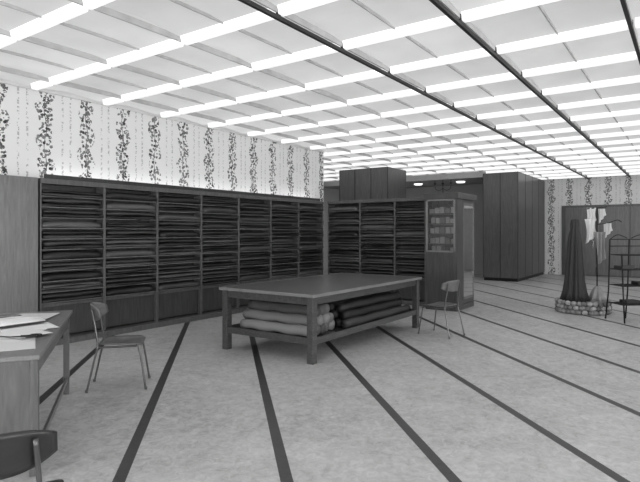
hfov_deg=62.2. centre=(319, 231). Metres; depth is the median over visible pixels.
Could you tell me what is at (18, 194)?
panelling
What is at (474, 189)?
wall
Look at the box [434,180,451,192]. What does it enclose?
ornament
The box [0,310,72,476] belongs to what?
desk
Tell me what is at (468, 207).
mirror
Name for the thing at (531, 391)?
floor
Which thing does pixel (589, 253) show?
leaf
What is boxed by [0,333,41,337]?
scissors
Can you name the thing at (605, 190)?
wall
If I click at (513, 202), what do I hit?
wardrobe
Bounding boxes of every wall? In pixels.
[0,83,323,274]
[324,188,338,270]
[406,184,482,274]
[544,175,639,274]
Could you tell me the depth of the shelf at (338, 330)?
6.81 m
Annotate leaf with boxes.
[565,207,595,274]
[598,206,628,275]
[631,206,639,276]
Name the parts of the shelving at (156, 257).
panel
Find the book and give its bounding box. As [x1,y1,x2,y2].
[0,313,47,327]
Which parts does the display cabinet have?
door glass, door frame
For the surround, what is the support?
attached to the wall at (605, 190)
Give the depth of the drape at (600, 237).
10.31 m
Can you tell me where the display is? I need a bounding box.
[555,206,620,315]
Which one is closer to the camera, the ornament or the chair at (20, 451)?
the chair at (20, 451)
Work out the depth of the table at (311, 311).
6.97 m
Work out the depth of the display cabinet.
10.53 m
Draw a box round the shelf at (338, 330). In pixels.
[228,308,415,344]
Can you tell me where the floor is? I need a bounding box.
[0,270,639,481]
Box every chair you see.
[0,430,63,481]
[85,302,150,392]
[418,280,464,338]
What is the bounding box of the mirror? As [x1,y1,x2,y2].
[463,202,473,299]
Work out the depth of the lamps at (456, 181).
18.48 m
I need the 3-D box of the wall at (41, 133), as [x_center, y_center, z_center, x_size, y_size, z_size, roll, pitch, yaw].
[-4.196,-0.235,7.040,0.150,3.570,14.720,0,0,35]
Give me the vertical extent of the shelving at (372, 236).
2.280 m
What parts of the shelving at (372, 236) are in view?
panel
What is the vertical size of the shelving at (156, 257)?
2.280 m
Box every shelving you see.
[38,178,323,345]
[328,197,425,305]
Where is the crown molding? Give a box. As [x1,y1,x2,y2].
[0,78,324,152]
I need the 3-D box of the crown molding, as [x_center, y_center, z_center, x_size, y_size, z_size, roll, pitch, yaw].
[-4.118,-1.982,6.985,0.040,0.065,14.720,0,0,35]
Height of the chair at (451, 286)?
0.844 m
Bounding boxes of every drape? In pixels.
[560,219,590,301]
[594,232,605,263]
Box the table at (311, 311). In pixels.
[219,273,421,364]
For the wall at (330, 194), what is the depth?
21.30 m
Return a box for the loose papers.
[0,313,58,351]
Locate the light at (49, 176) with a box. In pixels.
[44,174,319,200]
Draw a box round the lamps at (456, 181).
[414,181,464,184]
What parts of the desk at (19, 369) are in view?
panel, frame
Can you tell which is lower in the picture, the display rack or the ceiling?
the display rack
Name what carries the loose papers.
on the desk at (19, 369)
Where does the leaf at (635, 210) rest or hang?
attached to the surround
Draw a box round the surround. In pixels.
[562,204,639,277]
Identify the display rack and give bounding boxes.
[605,234,639,323]
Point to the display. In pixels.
(574, 298)
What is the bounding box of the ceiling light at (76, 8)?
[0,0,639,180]
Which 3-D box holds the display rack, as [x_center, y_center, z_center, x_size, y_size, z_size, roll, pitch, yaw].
[5.511,0.797,9.265,0.782,1.508,0.546,0,0,-5]
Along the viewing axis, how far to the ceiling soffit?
18.37 m
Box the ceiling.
[0,0,639,181]
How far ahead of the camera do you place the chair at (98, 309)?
5.33 m
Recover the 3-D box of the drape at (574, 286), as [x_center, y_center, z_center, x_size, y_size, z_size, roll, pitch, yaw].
[4.934,0.545,10.283,0.572,1.590,0.570,0,0,35]
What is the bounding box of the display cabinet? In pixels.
[424,192,476,311]
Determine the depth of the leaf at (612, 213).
18.24 m
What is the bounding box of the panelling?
[0,174,37,312]
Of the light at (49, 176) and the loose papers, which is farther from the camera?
the light at (49, 176)
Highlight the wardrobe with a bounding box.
[483,171,544,281]
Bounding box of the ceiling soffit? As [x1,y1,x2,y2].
[324,171,485,188]

